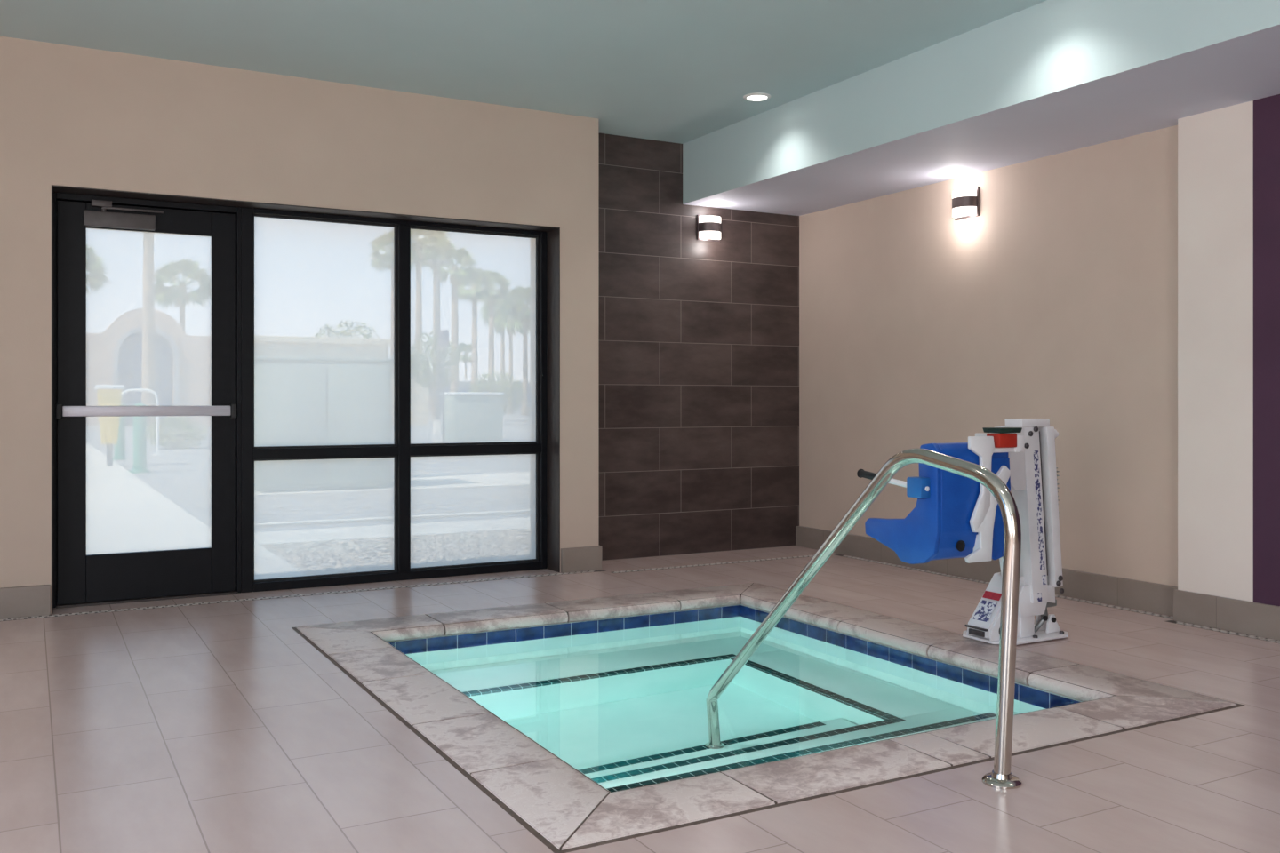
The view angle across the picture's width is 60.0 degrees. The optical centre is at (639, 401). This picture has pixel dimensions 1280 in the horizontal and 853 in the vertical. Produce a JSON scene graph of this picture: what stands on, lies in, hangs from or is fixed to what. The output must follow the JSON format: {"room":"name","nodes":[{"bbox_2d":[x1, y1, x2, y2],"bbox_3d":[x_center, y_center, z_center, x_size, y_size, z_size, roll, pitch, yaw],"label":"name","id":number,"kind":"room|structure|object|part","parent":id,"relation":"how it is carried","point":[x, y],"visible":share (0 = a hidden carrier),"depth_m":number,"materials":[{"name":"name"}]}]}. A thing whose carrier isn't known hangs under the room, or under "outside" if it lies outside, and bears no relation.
{"room":"indoor hot tub room","nodes":[
{"label":"indoor hot tub room","id":0,"kind":"room"},
{"bbox_2d":[0,35,598,614],"bbox_3d":[-2.917,-0.380,6.087,5.778,2.959,0.482,0,0,-29],"label":"wall","id":1,"kind":"structure","parent":0,"point":[70,116],"depth_m":6.22,"materials":[{"name":"beige paint"}]},
{"bbox_2d":[0,584,50,619],"bbox_3d":[-4.140,1.022,5.119,2.502,0.155,0.030,0,0,-29],"label":"baseboard","id":2,"kind":"structure","parent":1,"relation":"attached to","point":[28,601],"depth_m":5.66,"materials":[{"name":"tile"}]},
{"bbox_2d":[52,192,241,608],"bbox_3d":[-2.727,-0.009,6.165,0.962,2.218,0.170,0,0,-29],"label":"door","id":3,"kind":"structure","parent":1,"relation":"in","point":[147,294],"depth_m":6.15,"materials":[{"name":"clear glass"}]},
{"bbox_3d":[-2.807,-1.060,6.076,0.360,0.059,0.048,0,0,-29],"label":"closer arm","id":4,"kind":"part","parent":3,"relation":"part of"},
{"bbox_3d":[-2.728,-0.056,6.172,0.654,1.790,0.006,0,0,-29],"label":"glass pane","id":5,"kind":"part","parent":3,"relation":"part of","materials":[{"name":"clear glass"}]},
{"bbox_2d":[0,569,606,621],"bbox_3d":[-2.723,1.099,5.851,5.690,0.003,0.053,0,0,-29],"label":"trim","id":6,"kind":"structure","parent":1,"relation":"attached to","point":[381,588],"depth_m":6.24,"materials":[{"name":"tile"}]},
{"bbox_2d":[51,184,559,614],"bbox_3d":[-1.826,-0.012,6.519,2.894,2.224,0.180,0,0,-29],"label":"trim","id":7,"kind":"structure","parent":1,"relation":"attached to","point":[553,232],"depth_m":7.14,"materials":[{"name":"brown metal"}]},
{"bbox_2d":[241,207,547,592],"bbox_3d":[-1.475,-0.009,6.879,1.919,2.218,0.110,0,0,-29],"label":"window","id":8,"kind":"structure","parent":1,"relation":"in","point":[395,372],"depth_m":6.82,"materials":[{"name":"clear glass"}]},
{"bbox_3d":[-1.888,-0.409,6.662,0.874,1.382,0.006,0,0,-29],"label":"glass pane","id":9,"kind":"part","parent":8,"relation":"part of","materials":[{"name":"clear glass"}]},
{"bbox_3d":[-1.888,0.691,6.662,0.874,0.734,0.006,0,0,-29],"label":"glass pane","id":10,"kind":"part","parent":8,"relation":"part of","materials":[{"name":"clear glass"}]},
{"bbox_3d":[-1.064,-0.409,7.118,0.895,1.382,0.006,0,0,-29],"label":"glass pane","id":11,"kind":"part","parent":8,"relation":"part of","materials":[{"name":"glass"}]},
{"bbox_3d":[-1.064,0.691,7.118,0.895,0.734,0.006,0,0,-29],"label":"glass pane","id":12,"kind":"part","parent":8,"relation":"part of","materials":[{"name":"clear glass"}]},
{"bbox_2d":[560,545,601,573],"bbox_3d":[-0.462,1.022,7.345,0.286,0.155,0.370,0,0,-29],"label":"baseboard","id":13,"kind":"structure","parent":1,"relation":"attached to","point":[585,558],"depth_m":7.18,"materials":[{"name":"tile"}]},
{"bbox_2d":[0,0,1047,143],"bbox_3d":[0.347,-1.934,2.236,7.970,0.150,10.380,0,0,-29],"label":"ceiling","id":14,"kind":"structure","parent":0,"point":[676,71],"depth_m":5.74,"materials":[{"name":"teal paint"}]},
{"bbox_2d":[743,92,771,101],"bbox_3d":[0.713,-1.853,6.745,0.170,0.010,0.170,0,0,-29],"label":"recessed light","id":15,"kind":"object","parent":14,"relation":"in","point":[756,96],"visible":1,"depth_m":6.73,"materials":[{"name":"white"}]},
{"bbox_2d":[682,0,1279,215],"bbox_3d":[3.191,-1.641,3.840,1.040,0.436,10.038,0,0,-29],"label":"soffit","id":16,"kind":"structure","parent":14,"relation":"attached to","point":[1049,77],"depth_m":5.64,"materials":[{"name":"teal paint"}]},
{"bbox_2d":[0,545,1279,852],"bbox_3d":[0.323,1.160,2.280,7.770,0.120,10.280,0,0,-29],"label":"floor","id":17,"kind":"structure","parent":0,"point":[212,728],"depth_m":3.48,"materials":[{"name":"tile"}]},
{"bbox_2d":[612,555,813,573],"bbox_3d":[0.583,1.099,7.549,1.740,0.003,0.053,0,0,-29],"label":"floor drain","id":18,"kind":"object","parent":17,"relation":"in","point":[804,556],"depth_m":7.48,"materials":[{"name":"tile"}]},
{"bbox_2d":[291,583,1244,852],"bbox_3d":[0.246,1.621,4.705,2.734,1.058,3.094,0,0,-29],"label":"pool","id":19,"kind":"object","parent":17,"relation":"in","point":[562,807],"visible":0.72,"depth_m":3.96,"materials":[{"name":"stone"}]},
{"bbox_2d":[405,616,1047,792],"bbox_3d":[0.246,1.637,4.705,2.112,0.845,2.472,0,0,-29],"label":"water","id":20,"kind":"object","parent":19,"relation":"in","point":[628,708],"visible":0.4,"depth_m":4.57,"materials":[{"name":"teal liquid"}]},
{"bbox_2d":[707,448,1022,789],"bbox_3d":[0.679,0.984,3.858,0.110,1.674,1.636,0,0,-29],"label":"handrail","id":21,"kind":"object","parent":19,"relation":"attached to","point":[1001,777],"visible":0.8,"depth_m":3.21,"materials":[{"name":"metal"}]},
{"bbox_2d":[856,418,1068,645],"bbox_3d":[1.539,0.585,4.965,1.045,1.014,0.513,0,0,-29],"label":"lift","id":22,"kind":"object","parent":17,"relation":"on","point":[954,516],"visible":0.9,"depth_m":4.86,"materials":[{"name":"white plastic"}]},
{"bbox_3d":[1.299,0.426,4.852,0.375,0.507,0.449,0,0,-29],"label":"seat","id":23,"kind":"part","parent":22,"relation":"part of","materials":[{"name":"blue plastic"}]},
{"bbox_2d":[965,624,987,637],"bbox_3d":[1.531,1.044,5.044,0.014,0.040,0.130,0,0,-29],"label":"label","id":24,"kind":"object","parent":22,"relation":"attached to","point":[980,630],"depth_m":5.04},
{"bbox_3d":[1.546,0.457,4.739,0.159,0.434,0.018,0,0,-29],"label":"panel","id":25,"kind":"part","parent":22,"relation":"part of","materials":[{"name":"blue plastic"}]},
{"bbox_3d":[1.546,0.121,4.729,0.138,0.022,0.095,0,0,-29],"label":"battery lid","id":26,"kind":"part","parent":22,"relation":"part of","materials":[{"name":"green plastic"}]},
{"bbox_3d":[1.614,0.505,5.005,0.264,0.790,0.092,0,0,-29],"label":"lift arm","id":27,"kind":"part","parent":22,"relation":"part of"},
{"bbox_3d":[1.751,1.085,5.176,0.470,0.012,0.300,0,0,-29],"label":"plate","id":28,"kind":"part","parent":22,"relation":"part of","materials":[{"name":"white metal"}]},
{"bbox_3d":[1.908,0.147,5.155,0.088,0.053,0.048,0,0,-29],"label":"knob","id":29,"kind":"part","parent":22,"relation":"part of","materials":[{"name":"white plastic"}]},
{"bbox_2d":[598,132,799,560],"bbox_3d":[0.391,-0.380,8.132,1.992,2.959,0.182,0,0,-29],"label":"wall","id":30,"kind":"structure","parent":0,"point":[699,340],"depth_m":8.00,"materials":[{"name":"tile"}]},
{"bbox_2d":[696,215,720,241],"bbox_3d":[0.521,-1.265,8.043,0.196,0.184,0.098,0,0,-29],"label":"wall sconce","id":31,"kind":"object","parent":30,"relation":"attached to","point":[708,228],"visible":1,"depth_m":8.01,"materials":[{"name":"glass"}]},
{"bbox_2d":[698,231,720,239],"bbox_3d":[0.524,-1.210,8.039,0.176,0.046,0.085,0,0,-29],"label":"diffuser","id":32,"kind":"object","parent":31,"relation":"attached to","point":[702,235],"depth_m":8.01,"materials":[{"name":"white glass"}]},
{"bbox_2d":[698,216,720,223],"bbox_3d":[0.524,-1.320,8.039,0.176,0.046,0.085,0,0,-29],"label":"diffuser","id":33,"kind":"object","parent":31,"relation":"attached to","point":[701,219],"depth_m":8.00,"materials":[{"name":"white glass"}]},
{"bbox_2d":[799,125,1177,586],"bbox_3d":[3.758,-0.380,4.096,0.200,2.959,10.138,0,0,-29],"label":"wall","id":34,"kind":"structure","parent":0,"point":[919,325],"depth_m":6.62,"materials":[{"name":"beige paint"}]},
{"bbox_2d":[952,186,979,220],"bbox_3d":[2.017,-1.245,6.940,0.098,0.184,0.196,0,0,-29],"label":"wall sconce","id":35,"kind":"object","parent":34,"relation":"attached to","point":[965,203],"visible":1,"depth_m":6.88,"materials":[{"name":"glass"}]},
{"bbox_2d":[952,206,976,217],"bbox_3d":[2.012,-1.190,6.938,0.085,0.046,0.176,0,0,-29],"label":"diffuser","id":36,"kind":"object","parent":35,"relation":"attached to","point":[957,212],"depth_m":6.90,"materials":[{"name":"white glass"}]},
{"bbox_2d":[952,188,976,199],"bbox_3d":[2.012,-1.300,6.938,0.085,0.046,0.176,0,0,-29],"label":"diffuser","id":37,"kind":"object","parent":35,"relation":"attached to","point":[966,193],"depth_m":6.88,"materials":[{"name":"white glass"}]},
{"bbox_2d":[795,526,1177,619],"bbox_3d":[1.995,1.025,7.046,0.035,0.150,3.267,0,0,-29],"label":"baseboard","id":38,"kind":"structure","parent":34,"relation":"attached to","point":[1126,593],"depth_m":6.27,"materials":[{"name":"tile"}]},
{"bbox_2d":[1166,620,1279,643],"bbox_3d":[3.397,1.099,4.213,0.053,0.003,3.090,0,0,-29],"label":"trim","id":39,"kind":"structure","parent":34,"relation":"attached to","point":[1171,621],"depth_m":5.30,"materials":[{"name":"tile"}]},
{"bbox_2d":[1177,94,1279,606],"bbox_3d":[4.388,-0.162,2.635,0.107,2.523,6.770,0,0,-29],"label":"wall pier","id":40,"kind":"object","parent":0,"point":[1228,157],"visible":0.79,"depth_m":5.34,"materials":[{"name":"beige paint"}]},
{"bbox_2d":[1173,589,1279,640],"bbox_3d":[4.361,1.022,2.627,0.094,0.155,6.782,0,0,-29],"label":"baseboard","id":41,"kind":"object","parent":40,"relation":"attached to","point":[1258,620],"visible":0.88,"depth_m":5.32,"materials":[{"name":"tile"}]}
]}

